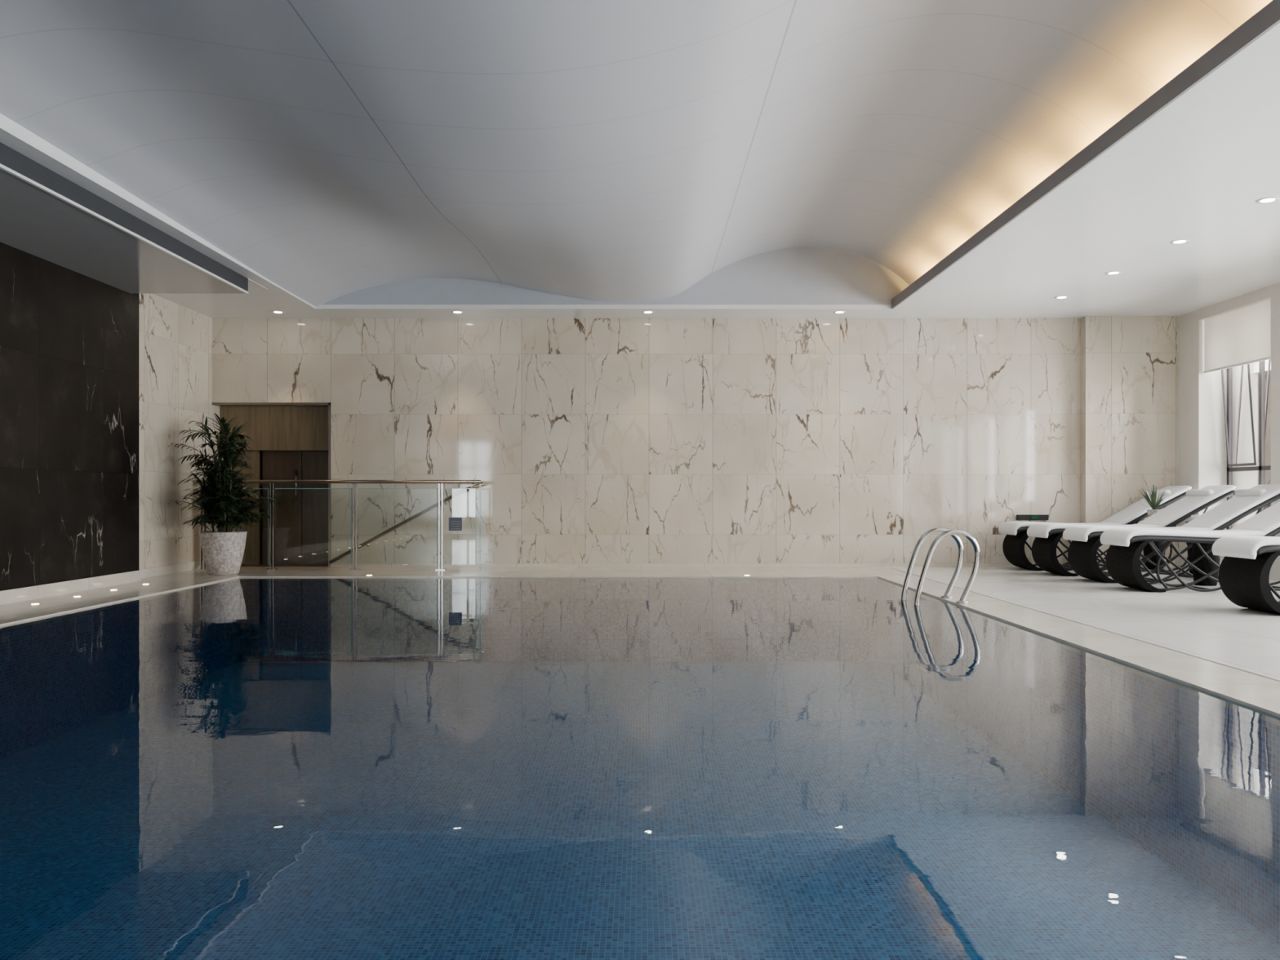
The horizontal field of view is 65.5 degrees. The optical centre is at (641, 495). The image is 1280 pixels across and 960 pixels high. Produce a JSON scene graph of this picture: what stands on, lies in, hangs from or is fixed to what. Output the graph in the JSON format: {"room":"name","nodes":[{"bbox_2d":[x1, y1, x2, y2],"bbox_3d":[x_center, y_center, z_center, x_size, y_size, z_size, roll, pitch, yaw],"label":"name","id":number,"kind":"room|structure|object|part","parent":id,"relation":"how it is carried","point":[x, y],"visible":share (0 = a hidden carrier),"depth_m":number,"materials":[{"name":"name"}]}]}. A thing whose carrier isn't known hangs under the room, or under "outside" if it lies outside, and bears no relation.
{"room":"indoor swimming pool","nodes":[
{"label":"indoor swimming pool","id":0,"kind":"room"},
{"bbox_2d":[0,241,138,591],"bbox_3d":[-5.475,-0.780,3.800,0.250,3.380,13.600,0,0,0],"label":"wall","id":1,"kind":"structure","parent":0,"point":[69,339],"depth_m":9.18,"materials":[{"name":"stone"}]},
{"bbox_2d":[0,560,206,604],"bbox_3d":[-5.415,0.853,4.875,0.170,0.115,15.750,0,0,0],"label":"baseboard","id":2,"kind":"structure","parent":1,"relation":"attached to","point":[20,594],"depth_m":9.57,"materials":[{"name":"stone"}]},
{"bbox_2d":[0,168,243,293],"bbox_3d":[-4.795,-2.203,3.710,1.310,0.175,13.420,0,0,0],"label":"ceiling","id":3,"kind":"structure","parent":0,"point":[34,221],"depth_m":8.42,"materials":[{"name":"paint"}]},
{"bbox_2d":[0,142,248,291],"bbox_3d":[-4.130,-2.197,3.710,0.020,0.145,13.420,0,0,0],"label":"ceiling vent","id":4,"kind":"object","parent":3,"relation":"in","point":[11,158],"visible":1,"depth_m":7.70,"materials":[{"name":"grey metal"}]},
{"bbox_2d":[0,163,267,293],"bbox_3d":[-4.128,-2.190,3.975,0.026,0.160,13.950,0,0,0],"label":"trim","id":5,"kind":"structure","parent":3,"relation":"attached to","point":[3,167],"depth_m":7.76,"materials":[{"name":"white paint"}]},
{"bbox_2d":[138,293,223,569],"bbox_3d":[-5.600,-0.830,12.400,0.200,3.480,3.600,0,0,0],"label":"wall","id":6,"kind":"structure","parent":0,"point":[175,340],"depth_m":11.64,"materials":[{"name":"beige stone"}]},
{"bbox_2d":[199,530,247,575],"bbox_3d":[-4.830,0.662,11.500,0.510,0.495,0.510,0,0,0],"label":"pot","id":7,"kind":"object","parent":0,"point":[223,551],"depth_m":11.33,"materials":[{"name":"white stone"}]},
{"bbox_2d":[260,450,262,559],"bbox_3d":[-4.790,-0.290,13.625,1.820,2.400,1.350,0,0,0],"label":"door frame","id":8,"kind":"structure","parent":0,"point":[260,451],"depth_m":14.20,"materials":[{"name":"brown wood"}]},
{"bbox_2d":[262,450,328,564],"bbox_3d":[-4.515,-0.130,13.270,1.070,2.080,0.040,0,0,0],"label":"door leaf","id":9,"kind":"structure","parent":8,"relation":"in","point":[301,525],"depth_m":13.25,"materials":[{"name":"brown wood"}]},
{"bbox_2d":[240,559,328,566],"bbox_3d":[-4.740,0.960,13.475,1.520,0.100,1.450,0,0,0],"label":"floor","id":10,"kind":"structure","parent":0,"point":[260,564],"depth_m":12.98,"materials":[{"name":"brown stone"}]},
{"bbox_2d":[322,247,909,304],"bbox_3d":[-0.235,-2.856,12.121,7.450,1.069,0.038,0,0,0],"label":"ceiling","id":11,"kind":"structure","parent":0,"point":[793,275],"depth_m":12.10,"materials":[{"name":"white paint"}]},
{"bbox_2d":[0,566,1279,725],"bbox_3d":[-1.218,0.935,4.875,8.665,0.050,15.750,0,0,0],"label":"coping","id":12,"kind":"object","parent":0,"point":[1255,695],"visible":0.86,"depth_m":8.57,"materials":[{"name":"stone"}]},
{"bbox_2d":[168,413,284,575],"bbox_3d":[-4.870,-0.031,11.521,1.131,1.881,1.159,0,0,13],"label":"potted palm","id":13,"kind":"object","parent":12,"relation":"on","point":[223,548],"visible":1,"depth_m":11.37,"materials":[{"name":"plant"}]},
{"bbox_2d":[195,480,480,569],"bbox_3d":[-3.710,0.359,12.200,3.480,1.102,0.100,0,0,0],"label":"glass balustrade","id":14,"kind":"object","parent":12,"relation":"on","point":[455,523],"visible":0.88,"depth_m":12.19,"materials":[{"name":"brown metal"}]},
{"bbox_3d":[-3.710,-0.170,12.200,3.480,0.044,0.044,0,0,0],"label":"rail","id":15,"kind":"part","parent":14,"relation":"part of","materials":[{"name":"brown metal"}]},
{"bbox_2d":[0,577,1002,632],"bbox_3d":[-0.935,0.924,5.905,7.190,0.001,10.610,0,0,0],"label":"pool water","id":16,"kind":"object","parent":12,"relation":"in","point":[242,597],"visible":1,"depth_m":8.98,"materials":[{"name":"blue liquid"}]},
{"bbox_2d":[900,528,980,703],"bbox_3d":[2.585,1.025,8.645,0.560,1.476,0.530,0,0,0],"label":"pool ladder","id":17,"kind":"object","parent":12,"relation":"attached to","point":[920,633],"visible":0.93,"depth_m":8.43,"materials":[{"name":"metal"}]},
{"bbox_2d":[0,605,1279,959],"bbox_3d":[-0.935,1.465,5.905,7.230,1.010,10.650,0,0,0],"label":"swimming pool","id":18,"kind":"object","parent":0,"point":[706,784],"visible":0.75,"depth_m":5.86,"materials":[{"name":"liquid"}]},
{"bbox_2d":[0,0,1279,318],"bbox_3d":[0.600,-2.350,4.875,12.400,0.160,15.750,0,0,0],"label":"ceiling","id":19,"kind":"structure","parent":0,"point":[1197,171],"depth_m":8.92,"materials":[{"name":"white paint"}]},
{"bbox_2d":[271,311,284,313],"bbox_3d":[-4.500,-2.267,12.320,0.156,0.006,0.156,0,0,0],"label":"recessed light","id":20,"kind":"object","parent":19,"relation":"in","point":[273,312],"visible":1,"depth_m":12.31,"materials":[{"name":"white paint"}]},
{"bbox_2d":[451,311,463,313],"bbox_3d":[-2.280,-2.267,12.320,0.156,0.006,0.156,0,0,0],"label":"recessed light","id":21,"kind":"object","parent":19,"relation":"in","point":[452,312],"visible":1,"depth_m":12.31,"materials":[{"name":"white paint"}]},
{"bbox_2d":[641,311,654,313],"bbox_3d":[0.080,-2.267,12.320,0.156,0.006,0.156,0,0,0],"label":"recessed light","id":22,"kind":"object","parent":19,"relation":"in","point":[643,312],"visible":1,"depth_m":12.31,"materials":[{"name":"white paint"}]},
{"bbox_2d":[833,311,845,313],"bbox_3d":[2.450,-2.267,12.320,0.156,0.006,0.156,0,0,0],"label":"recessed light","id":23,"kind":"object","parent":19,"relation":"in","point":[836,312],"visible":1,"depth_m":12.31,"materials":[{"name":"white paint"}]},
{"bbox_2d":[1054,296,1069,298],"bbox_3d":[4.810,-2.267,11.400,0.156,0.006,0.156,0,0,0],"label":"recessed light","id":24,"kind":"object","parent":19,"relation":"in","point":[1057,297],"visible":1,"depth_m":11.40,"materials":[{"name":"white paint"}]},
{"bbox_2d":[891,0,1279,309],"bbox_3d":[3.050,-2.326,4.550,0.021,0.118,15.100,0,0,0],"label":"trim","id":25,"kind":"structure","parent":19,"relation":"attached to","point":[1268,16],"depth_m":6.25,"materials":[{"name":"grey paint"}]},
{"bbox_2d":[1105,271,1121,275],"bbox_3d":[4.810,-2.267,10.150,0.156,0.006,0.156,0,0,0],"label":"recessed light","id":26,"kind":"object","parent":19,"relation":"in","point":[1113,273],"visible":1,"depth_m":10.14,"materials":[{"name":"white paint"}]},
{"bbox_2d":[1169,239,1189,244],"bbox_3d":[4.810,-2.267,8.900,0.156,0.006,0.156,0,0,0],"label":"recessed light","id":27,"kind":"object","parent":19,"relation":"in","point":[1182,241],"visible":1,"depth_m":8.90,"materials":[{"name":"white paint"}]},
{"bbox_2d":[1255,197,1279,204],"bbox_3d":[4.810,-2.267,7.650,0.156,0.006,0.156,0,0,0],"label":"recessed light","id":28,"kind":"object","parent":19,"relation":"in","point":[1267,200],"visible":1,"depth_m":7.64,"materials":[{"name":"white paint"}]},
{"bbox_2d":[212,318,1080,563],"bbox_3d":[0.750,-1.240,12.850,12.900,4.300,0.200,0,0,0],"label":"wall","id":29,"kind":"structure","parent":0,"point":[588,440],"depth_m":12.75,"materials":[{"name":"beige stone"}]},
{"bbox_2d":[212,402,330,566],"bbox_3d":[-4.740,-0.140,12.845,1.520,2.100,0.210,0,0,0],"label":"frame","id":30,"kind":"object","parent":29,"relation":"attached to","point":[219,404],"visible":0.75,"depth_m":12.74,"materials":[{"name":"brown wood"}]},
{"bbox_2d":[219,406,328,564],"bbox_3d":[-4.740,-0.140,13.096,1.520,2.100,0.232,0,0,0],"label":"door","id":31,"kind":"structure","parent":29,"relation":"in","point":[272,428],"depth_m":12.98,"materials":[{"name":"brown wood"}]},
{"bbox_3d":[-5.280,0.160,13.175,0.440,1.500,0.050,0,0,0],"label":"panel","id":32,"kind":"part","parent":31,"relation":"part of","materials":[{"name":"brown wood"}]},
{"bbox_3d":[-4.740,-0.890,13.005,1.520,0.600,0.050,0,0,0],"label":"lintel panel","id":33,"kind":"part","parent":31,"relation":"part of","materials":[{"name":"brown wood"}]},
{"bbox_3d":[-4.580,-0.140,13.200,0.024,0.400,0.024,0,0,0],"label":"handle","id":34,"kind":"part","parent":31,"relation":"part of","materials":[{"name":"silver metal"}]},
{"bbox_2d":[328,482,484,564],"bbox_3d":[-2.977,0.349,12.673,1.967,1.040,0.150,0,0,0],"label":"stair handrail","id":35,"kind":"object","parent":29,"relation":"attached to","point":[366,543],"visible":0.96,"depth_m":12.60,"materials":[{"name":"brown metal"}]},
{"bbox_2d":[330,563,1070,566],"bbox_3d":[0.820,0.890,12.744,9.600,0.040,0.012,0,0,0],"label":"baseboard","id":36,"kind":"structure","parent":29,"relation":"attached to","point":[331,564],"depth_m":12.74,"materials":[{"name":"stone"}]},
{"bbox_2d":[1016,514,1048,519],"bbox_3d":[5.000,0.280,12.733,0.400,0.070,0.034,0,0,0],"label":"exit sign","id":37,"kind":"object","parent":29,"relation":"attached to","point":[1019,517],"visible":1,"depth_m":12.72,"materials":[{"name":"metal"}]},
{"bbox_2d":[886,566,1279,681],"bbox_3d":[5.195,1.010,4.875,4.110,0.200,15.750,0,0,0],"label":"floor","id":38,"kind":"structure","parent":0,"point":[1208,626],"depth_m":7.84,"materials":[{"name":"tile"}]},
{"bbox_2d":[998,485,1191,570],"bbox_3d":[5.577,0.395,12.300,2.173,1.030,0.552,0,0,0],"label":"sun lounger","id":39,"kind":"object","parent":38,"relation":"on","point":[1015,540],"visible":0.44,"depth_m":12.12,"materials":[{"name":"white fabric"}]},
{"bbox_2d":[998,485,1191,535],"bbox_3d":[5.577,0.180,12.300,2.173,0.600,0.540,0,0,0],"label":"cushion","id":40,"kind":"object","parent":39,"relation":"on","point":[1135,512],"depth_m":12.10,"materials":[{"name":"white fabric"}]},
{"bbox_3d":[5.561,0.638,12.300,1.723,0.539,0.526,0,0,0],"label":"wire frame","id":41,"kind":"part","parent":39,"relation":"part of","materials":[{"name":"metal"}]},
{"bbox_2d":[1146,489,1171,496],"bbox_3d":[6.390,-0.025,12.300,0.090,0.090,0.420,0,0,0],"label":"pillow","id":42,"kind":"object","parent":39,"relation":"on","point":[1160,491],"depth_m":12.16,"materials":[{"name":"white fabric"}]},
{"bbox_2d":[1026,484,1235,576],"bbox_3d":[5.617,0.395,11.470,2.173,1.030,0.552,0,0,0],"label":"sun lounger","id":43,"kind":"object","parent":38,"relation":"on","point":[1048,535],"visible":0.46,"depth_m":11.28,"materials":[{"name":"white fabric"}]},
{"bbox_3d":[5.601,0.638,11.470,1.723,0.539,0.526,0,0,0],"label":"wire frame","id":44,"kind":"part","parent":43,"relation":"part of","materials":[{"name":"metal"}]},
{"bbox_2d":[1026,484,1235,537],"bbox_3d":[5.617,0.180,11.470,2.173,0.600,0.540,0,0,0],"label":"cushion","id":45,"kind":"object","parent":43,"relation":"on","point":[1195,501],"depth_m":11.26,"materials":[{"name":"white fabric"}]},
{"bbox_2d":[1186,488,1213,496],"bbox_3d":[6.430,-0.025,11.470,0.090,0.090,0.420,0,0,0],"label":"pillow","id":46,"kind":"object","parent":43,"relation":"on","point":[1206,492],"depth_m":11.39,"materials":[{"name":"white fabric"}]},
{"bbox_2d":[1141,519,1165,569],"bbox_3d":[6.120,0.599,11.885,0.270,0.623,0.270,0,0,0],"label":"side table","id":47,"kind":"object","parent":38,"relation":"on","point":[1147,549],"visible":0.1,"depth_m":11.80,"materials":[{"name":"black wicker"}]},
{"bbox_2d":[1137,484,1171,516],"bbox_3d":[6.114,0.075,11.877,0.406,0.424,0.251,0,0,0],"label":"agave","id":48,"kind":"object","parent":47,"relation":"on","point":[1153,502],"visible":0.86,"depth_m":11.86,"materials":[{"name":"green plant"}]},
{"bbox_2d":[1146,509,1161,516],"bbox_3d":[6.120,0.227,11.885,0.160,0.120,0.160,0,0,0],"label":"pot","id":49,"kind":"object","parent":48,"relation":"attached to","point":[1150,512],"depth_m":11.83,"materials":[{"name":"white ceramic"}]},
{"bbox_2d":[1062,484,1279,583],"bbox_3d":[5.667,0.395,10.590,2.173,1.030,0.552,0,0,0],"label":"sun lounger","id":50,"kind":"object","parent":38,"relation":"on","point":[1082,551],"visible":0.56,"depth_m":10.41,"materials":[{"name":"white fabric"}]},
{"bbox_3d":[5.651,0.638,10.590,1.723,0.539,0.526,0,0,0],"label":"wire frame","id":51,"kind":"part","parent":50,"relation":"part of","materials":[{"name":"metal"}]},
{"bbox_2d":[1062,484,1279,542],"bbox_3d":[5.667,0.180,10.590,2.173,0.600,0.540,0,0,0],"label":"cushion","id":52,"kind":"object","parent":50,"relation":"on","point":[1246,501],"depth_m":10.40,"materials":[{"name":"white fabric"}]},
{"bbox_2d":[1235,488,1266,496],"bbox_3d":[6.480,-0.025,10.590,0.090,0.090,0.420,0,0,0],"label":"pillow","id":53,"kind":"object","parent":50,"relation":"on","point":[1239,492],"depth_m":10.53,"materials":[{"name":"white fabric"}]},
{"bbox_2d":[1185,520,1192,573],"bbox_3d":[6.200,0.599,11.030,0.302,0.623,0.302,0,0,0],"label":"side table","id":54,"kind":"object","parent":38,"relation":"on","point":[1189,550],"visible":0.06,"depth_m":11.03,"materials":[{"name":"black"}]},
{"bbox_2d":[1190,515,1199,520],"bbox_3d":[6.200,0.250,11.030,0.208,0.070,0.070,0,0,0],"label":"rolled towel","id":55,"kind":"object","parent":54,"relation":"on","point":[1193,517],"visible":0.3,"depth_m":11.01,"materials":[{"name":"white fabric"}]},
{"bbox_2d":[1100,501,1279,592],"bbox_3d":[5.627,0.395,9.620,2.173,1.030,0.552,0,0,0],"label":"sun lounger","id":56,"kind":"object","parent":38,"relation":"on","point":[1122,560],"visible":0.81,"depth_m":9.40,"materials":[{"name":"white fabric"}]},
{"bbox_2d":[1100,501,1279,546],"bbox_3d":[5.627,0.180,9.620,2.173,0.600,0.540,0,0,0],"label":"cushion","id":57,"kind":"object","parent":56,"relation":"on","point":[1266,522],"depth_m":9.37,"materials":[{"name":"white fabric"}]},
{"bbox_3d":[5.611,0.638,9.620,1.723,0.539,0.526,0,0,0],"label":"wire frame","id":58,"kind":"part","parent":56,"relation":"part of","materials":[{"name":"metal"}]},
{"bbox_2d":[1191,542,1219,586],"bbox_3d":[5.720,0.648,10.100,0.281,0.523,0.281,0,0,0],"label":"side table","id":59,"kind":"object","parent":38,"relation":"on","point":[1203,564],"visible":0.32,"depth_m":10.01,"materials":[{"name":"black metal"}]},
{"bbox_2d":[1212,535,1279,613],"bbox_3d":[5.677,0.395,7.770,2.173,1.030,0.552,0,0,0],"label":"sun lounger","id":60,"kind":"object","parent":38,"relation":"on","point":[1244,571],"visible":1,"depth_m":7.67,"materials":[{"name":"white fabric"}]},
{"bbox_2d":[1212,535,1279,559],"bbox_3d":[5.677,0.180,7.770,2.173,0.600,0.540,0,0,0],"label":"cushion","id":61,"kind":"object","parent":60,"relation":"on","point":[1234,547],"depth_m":7.62,"materials":[{"name":"white fabric"}]},
{"bbox_3d":[5.661,0.638,7.770,1.723,0.539,0.526,0,0,0],"label":"wire frame","id":62,"kind":"part","parent":60,"relation":"part of","materials":[{"name":"metal"}]},
{"bbox_2d":[1080,315,1178,567],"bbox_3d":[6.210,-0.680,12.675,1.180,3.180,0.150,0,0,0],"label":"pilaster","id":63,"kind":"object","parent":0,"point":[1130,364],"depth_m":12.60,"materials":[{"name":"beige stone"}]},
{"bbox_2d":[1178,282,1279,580],"bbox_3d":[7.000,-0.780,4.875,0.400,3.380,15.750,0,0,0],"label":"wall","id":64,"kind":"structure","parent":0,"point":[1202,451],"depth_m":12.15,"materials":[{"name":"paint"}]},
{"bbox_2d":[1203,299,1271,373],"bbox_3d":[6.880,-1.845,11.455,0.060,0.710,1.370,0,0,0],"label":"roller blind","id":65,"kind":"object","parent":64,"relation":"attached to","point":[1241,336],"visible":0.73,"depth_m":11.42,"materials":[{"name":"fabric"}]},
{"bbox_2d":[1221,364,1256,466],"bbox_3d":[7.064,-1.148,11.810,0.128,1.597,0.540,0,0,0],"label":"window","id":66,"kind":"structure","parent":64,"relation":"in","point":[1229,464],"depth_m":11.70,"materials":[{"name":"metal"}]},
{"bbox_2d":[1226,360,1271,529],"bbox_3d":[7.160,-0.840,11.455,0.040,2.600,1.390,0,0,0],"label":"frame","id":67,"kind":"object","parent":64,"relation":"attached to","point":[1260,468],"visible":0.34,"depth_m":11.51,"materials":[{"name":"metal"}]},
{"bbox_2d":[1231,359,1271,528],"bbox_3d":[7.160,-0.840,11.455,0.001,2.600,1.390,0,0,0],"label":"pane","id":68,"kind":"object","parent":64,"relation":"attached to","point":[1242,446],"visible":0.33,"depth_m":11.76,"materials":[{"name":"clear glass"}]}
]}

